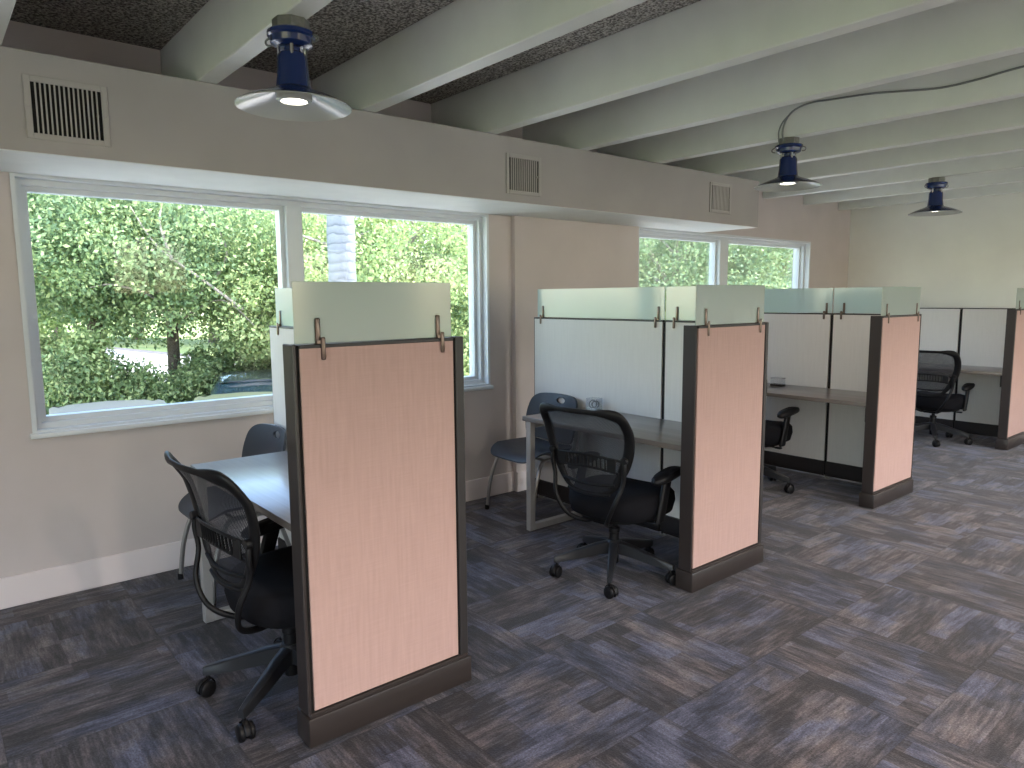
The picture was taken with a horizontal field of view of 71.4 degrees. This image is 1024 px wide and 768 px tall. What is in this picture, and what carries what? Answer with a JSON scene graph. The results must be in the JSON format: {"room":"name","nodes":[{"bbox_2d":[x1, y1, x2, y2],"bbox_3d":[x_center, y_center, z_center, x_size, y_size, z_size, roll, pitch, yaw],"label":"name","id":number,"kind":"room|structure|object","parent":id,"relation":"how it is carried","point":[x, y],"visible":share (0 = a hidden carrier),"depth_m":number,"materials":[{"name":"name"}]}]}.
{"room":"open-plan office","nodes":[
{"label":"open-plan office","id":0,"kind":"room"},
{"bbox_2d":[10,0,700,103],"bbox_3d":[1.796,-1.694,2.057,12.450,0.250,7.600,-6,9,-39],"label":"ceiling","id":1,"kind":"structure","parent":0,"point":[345,29],"depth_m":3.38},
{"bbox_2d":[0,20,850,577],"bbox_3d":[-0.466,0.229,5.202,12.250,4.290,0.240,-6,9,-39],"label":"wall","id":2,"kind":"structure","parent":0,"point":[64,500],"depth_m":3.93,"materials":[{"name":"paint"}]},
{"bbox_2d":[0,0,15,45],"bbox_3d":[-0.137,-1.219,0.490,0.088,0.290,7.200,-6,9,-39],"label":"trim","id":3,"kind":"structure","parent":2,"relation":"attached to","point":[6,6],"depth_m":2.52,"materials":[{"name":"paint"}]},
{"bbox_2d":[22,74,110,146],"bbox_3d":[-1.851,-1.136,2.974,0.301,0.250,0.016,-6,9,-39],"label":"air vent","id":4,"kind":"object","parent":2,"relation":"attached to","point":[63,112],"visible":1,"depth_m":2.97,"materials":[{"name":"beige metal"}]},
{"bbox_2d":[160,0,332,83],"bbox_3d":[0.502,-1.287,1.018,0.088,0.290,7.200,-6,9,-39],"label":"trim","id":5,"kind":"structure","parent":2,"relation":"attached to","point":[222,36],"depth_m":3.03,"materials":[{"name":"paint"}]},
{"bbox_2d":[9,172,493,439],"bbox_3d":[-1.308,-0.489,4.390,2.880,1.278,0.195,-6,9,-39],"label":"window","id":6,"kind":"structure","parent":2,"relation":"in","point":[288,210],"depth_m":4.03,"materials":[{"name":"white plastic"}]},
{"bbox_2d":[0,470,525,609],"bbox_3d":[-0.470,0.810,5.124,12.050,0.155,0.055,-6,9,-39],"label":"baseboard","id":7,"kind":"structure","parent":2,"relation":"attached to","point":[20,589],"depth_m":3.77,"materials":[{"name":"white paint"}]},
{"bbox_2d":[234,14,351,121],"bbox_3d":[-0.804,-1.171,2.614,0.416,0.306,0.416,3,8,27],"label":"ceiling lamp","id":8,"kind":"object","parent":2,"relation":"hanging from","point":[292,98],"visible":1,"depth_m":2.59,"materials":[{"name":"metal"}]},
{"bbox_2d":[0,46,758,232],"bbox_3d":[-1.474,-1.245,3.686,9.020,0.402,0.606,-6,9,-39],"label":"soffit","id":9,"kind":"structure","parent":2,"relation":"attached to","point":[165,130],"depth_m":3.81,"materials":[{"name":"paint"}]},
{"bbox_2d":[312,0,647,112],"bbox_3d":[1.145,-1.356,1.550,0.088,0.290,7.200,-6,9,-39],"label":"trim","id":10,"kind":"structure","parent":2,"relation":"attached to","point":[462,38],"depth_m":3.17,"materials":[{"name":"paint"}]},
{"bbox_2d":[506,152,540,196],"bbox_3d":[0.079,-1.338,4.570,0.296,0.248,0.016,-6,9,-39],"label":"air vent","id":11,"kind":"object","parent":2,"relation":"attached to","point":[523,173],"visible":1,"depth_m":4.57,"materials":[{"name":"beige metal"}]},
{"bbox_2d":[431,0,959,133],"bbox_3d":[1.793,-1.426,2.085,0.088,0.290,7.200,-6,9,-39],"label":"ceiling beam","id":12,"kind":"structure","parent":2,"relation":"attached to","point":[701,37],"depth_m":3.33,"materials":[{"name":"paint"}]},
{"bbox_2d":[709,182,731,213],"bbox_3d":[1.739,-1.546,5.938,0.302,0.243,0.016,-6,9,-39],"label":"air vent","id":13,"kind":"object","parent":2,"relation":"attached to","point":[720,194],"visible":1,"depth_m":5.93,"materials":[{"name":"beige metal"}]},
{"bbox_2d":[638,227,810,287],"bbox_3d":[2.209,-0.866,7.296,3.024,1.278,0.195,-6,9,-39],"label":"window","id":14,"kind":"structure","parent":2,"relation":"in","point":[718,258],"depth_m":7.18,"materials":[{"name":"white plastic"}]},
{"bbox_2d":[522,0,1023,150],"bbox_3d":[2.413,-1.492,2.598,0.088,0.290,7.200,-6,9,-39],"label":"ceiling beam","id":15,"kind":"structure","parent":2,"relation":"attached to","point":[960,33],"depth_m":3.60,"materials":[{"name":"paint"}]},
{"bbox_2d":[754,136,821,191],"bbox_3d":[1.792,-1.433,4.625,0.416,0.306,0.416,5,9,38],"label":"ceiling lamp","id":16,"kind":"object","parent":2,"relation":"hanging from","point":[788,179],"visible":1,"depth_m":4.58,"materials":[{"name":"metal"}]},
{"bbox_2d":[778,115,787,142],"bbox_3d":[1.746,-1.643,4.562,0.086,0.178,0.018,5,9,39],"label":"electrical cable","id":17,"kind":"object","parent":16,"relation":"attached to","point":[787,115],"visible":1,"depth_m":4.58,"materials":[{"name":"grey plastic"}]},
{"bbox_2d":[597,52,1023,163],"bbox_3d":[3.031,-1.559,3.108,0.088,0.290,7.200,-6,9,-39],"label":"ceiling beam","id":18,"kind":"structure","parent":2,"relation":"attached to","point":[759,128],"depth_m":4.29,"materials":[{"name":"paint"}]},
{"bbox_2d":[663,97,1023,174],"bbox_3d":[3.660,-1.626,3.628,0.088,0.290,7.200,-6,9,-39],"label":"ceiling beam","id":19,"kind":"structure","parent":2,"relation":"attached to","point":[1004,115],"depth_m":4.90,"materials":[{"name":"paint"}]},
{"bbox_2d":[726,128,1023,184],"bbox_3d":[4.298,-1.695,4.155,0.088,0.290,7.200,-6,9,-39],"label":"ceiling beam","id":20,"kind":"structure","parent":2,"relation":"attached to","point":[1007,141],"depth_m":5.56,"materials":[{"name":"paint"}]},
{"bbox_2d":[763,151,1023,198],"bbox_3d":[4.944,-1.764,4.689,0.088,0.290,7.200,-6,9,-39],"label":"ceiling beam","id":21,"kind":"structure","parent":2,"relation":"attached to","point":[1012,160],"depth_m":6.29,"materials":[{"name":"paint"}]},
{"bbox_2d":[781,65,1023,141],"bbox_3d":[2.680,-1.541,3.443,0.023,0.232,2.958,-6,9,-39],"label":"electrical cable","id":22,"kind":"object","parent":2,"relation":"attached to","point":[1019,67],"visible":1,"depth_m":4.02,"materials":[{"name":"grey plastic"}]},
{"bbox_2d":[803,169,1023,204],"bbox_3d":[5.579,-1.832,5.213,0.088,0.290,7.200,-6,9,-39],"label":"ceiling beam","id":23,"kind":"structure","parent":2,"relation":"attached to","point":[1011,176],"depth_m":7.11,"materials":[{"name":"paint"}]},
{"bbox_2d":[838,182,1023,209],"bbox_3d":[6.209,-1.900,5.733,0.088,0.290,7.200,-6,9,-39],"label":"ceiling beam","id":24,"kind":"structure","parent":2,"relation":"attached to","point":[1018,187],"depth_m":7.71,"materials":[{"name":"paint"}]},
{"bbox_2d":[908,177,961,215],"bbox_3d":[3.695,-1.639,6.217,0.416,0.306,0.416,2,7,16],"label":"ceiling lamp","id":25,"kind":"object","parent":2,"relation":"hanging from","point":[935,207],"visible":1,"depth_m":6.17,"materials":[{"name":"metal"}]},
{"bbox_2d":[0,429,1023,767],"bbox_3d":[1.754,1.250,2.490,12.050,0.120,7.400,-6,9,-39],"label":"floor","id":26,"kind":"structure","parent":0,"point":[891,634],"depth_m":2.97,"materials":[{"name":"carpet"}]},
{"bbox_2d":[164,451,297,742],"bbox_3d":[-0.851,0.701,2.683,0.724,0.958,0.679,-7,10,-44],"label":"mesh office chair","id":27,"kind":"object","parent":26,"relation":"on","point":[259,589],"visible":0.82,"depth_m":2.50,"materials":[{"name":"black fabric"}]},
{"bbox_2d":[178,423,291,606],"bbox_3d":[-1.450,0.651,3.758,0.496,0.812,0.543,-6,9,-40],"label":"chair","id":28,"kind":"object","parent":26,"relation":"on","point":[260,439],"visible":0.35,"depth_m":3.83,"materials":[{"name":"grey plastic"}]},
{"bbox_2d":[190,451,290,622],"bbox_3d":[-0.871,0.765,3.045,0.581,0.741,1.177,-6,9,-39],"label":"office desk","id":29,"kind":"object","parent":26,"relation":"on","point":[264,478],"visible":0.14,"depth_m":3.12,"materials":[{"name":"grey laminate"}]},
{"bbox_2d":[269,281,470,747],"bbox_3d":[-0.977,0.346,3.164,0.679,1.553,1.755,-6,9,-39],"label":"cubicle partition","id":30,"kind":"structure","parent":26,"relation":"on","point":[368,377],"depth_m":2.47,"materials":[{"name":"dark bronze metal"},{"name":"pink fabric"},{"name":"frosted glass"}]},
{"bbox_2d":[485,392,577,511],"bbox_3d":[0.158,0.492,4.974,0.496,0.812,0.543,-6,9,-37],"label":"chair","id":31,"kind":"object","parent":26,"relation":"on","point":[514,450],"visible":0.54,"depth_m":5.03,"materials":[{"name":"grey plastic"}]},
{"bbox_2d":[522,407,680,530],"bbox_3d":[0.683,0.603,4.289,0.572,0.741,1.239,-6,9,-39],"label":"office desk","id":32,"kind":"object","parent":26,"relation":"on","point":[657,432],"visible":0.54,"depth_m":4.43,"materials":[{"name":"grey laminate"}]},
{"bbox_3d":[0.548,0.134,4.750,0.080,0.082,0.080,5,9,39],"label":"clear plastic box","id":33,"kind":"object","parent":32,"relation":"on","visible":0},
{"bbox_2d":[589,400,598,408],"bbox_3d":[0.547,0.135,4.750,0.068,0.060,0.029,-1,7,-8],"label":"wire","id":34,"kind":"object","parent":33,"relation":"in","point":[595,401],"visible":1,"depth_m":4.75,"materials":[{"name":"metal"}]},
{"bbox_2d":[539,402,680,598],"bbox_3d":[0.548,0.554,3.810,0.679,0.958,0.723,6,9,43],"label":"mesh office chair","id":35,"kind":"object","parent":26,"relation":"on","point":[611,501],"visible":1,"depth_m":3.65,"materials":[{"name":"black fabric"}]},
{"bbox_2d":[534,285,768,592],"bbox_3d":[0.563,0.182,4.426,0.670,1.553,1.864,-6,9,-39],"label":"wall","id":36,"kind":"structure","parent":26,"relation":"on","point":[707,374],"depth_m":3.92,"materials":[{"name":"fabric"}]},
{"bbox_2d":[763,390,799,493],"bbox_3d":[1.854,0.300,5.551,0.723,1.025,0.680,-6,9,-39],"label":"mesh office chair","id":37,"kind":"object","parent":26,"relation":"on","point":[777,433],"visible":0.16,"depth_m":5.39,"materials":[{"name":"black fabric"}]},
{"bbox_2d":[766,383,866,412],"bbox_3d":[2.319,0.424,5.667,0.584,0.741,1.199,-6,9,-39],"label":"office desk","id":38,"kind":"object","parent":26,"relation":"on","point":[836,396],"visible":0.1,"depth_m":5.44,"materials":[{"name":"grey laminate"}]},
{"bbox_2d":[770,377,785,386],"bbox_3d":[2.225,-0.020,5.969,0.070,0.070,0.104,-6,9,-39],"label":"clear plastic box","id":39,"kind":"object","parent":38,"relation":"on","point":[773,384],"visible":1,"depth_m":5.95,"materials":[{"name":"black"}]},
{"bbox_2d":[764,287,921,508],"bbox_3d":[2.200,0.004,5.802,0.682,1.553,1.818,-6,9,-39],"label":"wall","id":40,"kind":"structure","parent":26,"relation":"on","point":[810,345],"depth_m":5.63,"materials":[{"name":"fabric"}]},
{"bbox_2d":[857,288,1023,449],"bbox_3d":[4.420,-0.233,7.642,0.675,1.549,1.808,-6,9,-39],"label":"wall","id":41,"kind":"structure","parent":26,"relation":"on","point":[986,337],"depth_m":7.44,"materials":[{"name":"fabric"}]},
{"bbox_2d":[915,350,974,446],"bbox_3d":[4.317,0.110,7.253,0.716,0.958,0.670,-7,9,-43],"label":"mesh office chair","id":42,"kind":"object","parent":26,"relation":"on","point":[933,402],"visible":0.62,"depth_m":7.07,"materials":[{"name":"black fabric"}]},
{"bbox_2d":[918,363,1002,386],"bbox_3d":[4.539,0.185,7.508,0.577,0.741,1.189,-6,9,-39],"label":"office desk","id":43,"kind":"object","parent":26,"relation":"on","point":[982,370],"visible":0.09,"depth_m":7.14,"materials":[{"name":"grey laminate"}]},
{"bbox_2d":[847,192,1023,307],"bbox_3d":[6.582,0.063,6.141,0.200,4.290,7.400,-6,9,-39],"label":"wall","id":44,"kind":"structure","parent":0,"point":[973,257],"depth_m":7.92,"materials":[{"name":"beige paint"}]},
{"label":"outside","id":45,"kind":"structure","parent":0,"visible":0},
{"bbox_2d":[46,317,272,355],"bbox_3d":[-12.883,-2.542,46.770,180.000,0.001,200.000,-6,9,-39],"label":"lawn","id":46,"kind":"structure","parent":45,"point":[186,346],"depth_m":50.91,"materials":[{"name":"green plant"}]},
{"bbox_2d":[39,324,119,413],"bbox_3d":[-8.465,0.201,12.835,2.598,3.104,1.665,-4,8,-26],"label":"hedge","id":47,"kind":"object","parent":46,"relation":"on","point":[92,344],"visible":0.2,"depth_m":12.70,"materials":[{"name":"green plant"}]},
{"bbox_2d":[37,195,152,341],"bbox_3d":[-13.661,-2.644,19.615,8.434,6.854,8.484,2,7,18],"label":"leafy tree","id":48,"kind":"object","parent":46,"relation":"on","point":[52,325],"visible":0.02,"depth_m":19.25,"materials":[{"name":"green plant"}]},
{"bbox_2d":[27,193,263,357],"bbox_3d":[-8.200,-1.472,13.824,6.524,5.832,6.350,3,8,26],"label":"leafy tree","id":49,"kind":"object","parent":46,"relation":"on","point":[54,205],"visible":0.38,"depth_m":12.26,"materials":[{"name":"green plant"}]},
{"bbox_2d":[40,333,270,414],"bbox_3d":[-6.514,0.188,14.883,1.771,2.636,7.662,4,8,35],"label":"hedge","id":50,"kind":"object","parent":46,"relation":"on","point":[197,378],"visible":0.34,"depth_m":13.41,"materials":[{"name":"green plant"}]},
{"bbox_2d":[107,347,212,357],"bbox_3d":[-17.522,-1.615,38.796,50.135,0.140,5.777,3,8,24],"label":"kerb","id":51,"kind":"object","parent":46,"relation":"on","point":[116,348],"visible":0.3,"depth_m":41.15,"materials":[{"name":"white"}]},
{"bbox_2d":[30,196,327,386],"bbox_3d":[-7.128,-1.548,14.931,7.131,5.701,6.644,3,8,28],"label":"leafy tree","id":52,"kind":"object","parent":46,"relation":"on","point":[173,325],"visible":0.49,"depth_m":12.82,"materials":[{"name":"green plant"}]},
{"bbox_2d":[143,305,229,342],"bbox_3d":[-20.993,-7.957,50.102,15.870,10.214,15.210,5,9,38],"label":"leafy tree","id":53,"kind":"object","parent":46,"relation":"on","point":[214,339],"visible":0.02,"depth_m":50.36,"materials":[{"name":"green plant"}]},
{"bbox_2d":[151,209,366,334],"bbox_3d":[-6.476,-2.009,18.105,6.620,5.844,6.509,-2,7,-14],"label":"leafy tree","id":54,"kind":"object","parent":46,"relation":"on","point":[323,229],"visible":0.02,"depth_m":17.07,"materials":[{"name":"green plant"}]},
{"bbox_2d":[356,219,469,375],"bbox_3d":[-1.085,-1.787,16.934,6.994,5.606,7.183,-3,7,-23],"label":"leafy tree","id":55,"kind":"object","parent":46,"relation":"on","point":[437,250],"visible":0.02,"depth_m":14.78,"materials":[{"name":"green plant"}]},
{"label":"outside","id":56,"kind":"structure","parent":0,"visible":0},
{"label":"pavement","id":57,"kind":"object","parent":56,"visible":0},
{"bbox_2d":[48,399,165,414],"bbox_3d":[-5.668,1.025,10.109,1.962,1.588,4.851,-5,8,-31],"label":"parked car","id":58,"kind":"object","parent":57,"relation":"on","point":[102,405],"visible":0.03,"depth_m":9.67,"materials":[{"name":"silver metal"}]},
{"bbox_2d":[194,392,272,400],"bbox_3d":[-4.061,0.909,10.970,1.962,1.588,4.851,-3,7,-20],"label":"parked car","id":59,"kind":"object","parent":57,"relation":"on","point":[240,394],"visible":0.06,"depth_m":10.59,"materials":[{"name":"grey paint"}]},
{"bbox_2d":[210,370,271,394],"bbox_3d":[-5.141,0.491,14.491,1.962,1.588,4.850,-3,7,-20],"label":"parked car","id":60,"kind":"object","parent":57,"relation":"on","point":[250,380],"visible":0.08,"depth_m":13.20,"materials":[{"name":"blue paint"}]},
{"bbox_2d":[197,213,469,375],"bbox_3d":[-2.507,-1.434,15.320,7.071,5.312,7.113,2,7,20],"label":"leafy tree","id":61,"kind":"object","parent":57,"relation":"on","point":[370,271],"visible":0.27,"depth_m":13.41,"materials":[{"name":"green plant"}]},
{"bbox_2d":[326,215,356,281],"bbox_3d":[-2.126,-2.857,8.669,5.248,9.609,5.354,-6,9,-39],"label":"palm tree","id":62,"kind":"object","parent":57,"relation":"on","point":[340,231],"visible":0.09,"depth_m":8.69,"materials":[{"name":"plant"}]},
{"bbox_2d":[639,238,792,320],"bbox_3d":[3.856,-1.931,17.935,7.370,5.580,7.161,3,8,28],"label":"leafy tree","id":63,"kind":"object","parent":57,"relation":"on","point":[700,252],"visible":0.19,"depth_m":15.66,"materials":[{"name":"green plant"}]},
{"bbox_2d":[639,244,792,312],"bbox_3d":[6.703,-2.189,18.715,7.360,5.864,7.618,3,8,24],"label":"leafy tree","id":64,"kind":"object","parent":57,"relation":"on","point":[785,267],"visible":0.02,"depth_m":16.70,"materials":[{"name":"green plant"}]},
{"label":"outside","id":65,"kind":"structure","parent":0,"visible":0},
{"bbox_2d":[106,349,242,381],"bbox_3d":[-16.862,-1.182,35.595,23.374,0.001,47.805,-6,9,-39],"label":"road","id":66,"kind":"structure","parent":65,"point":[162,359],"depth_m":37.40,"materials":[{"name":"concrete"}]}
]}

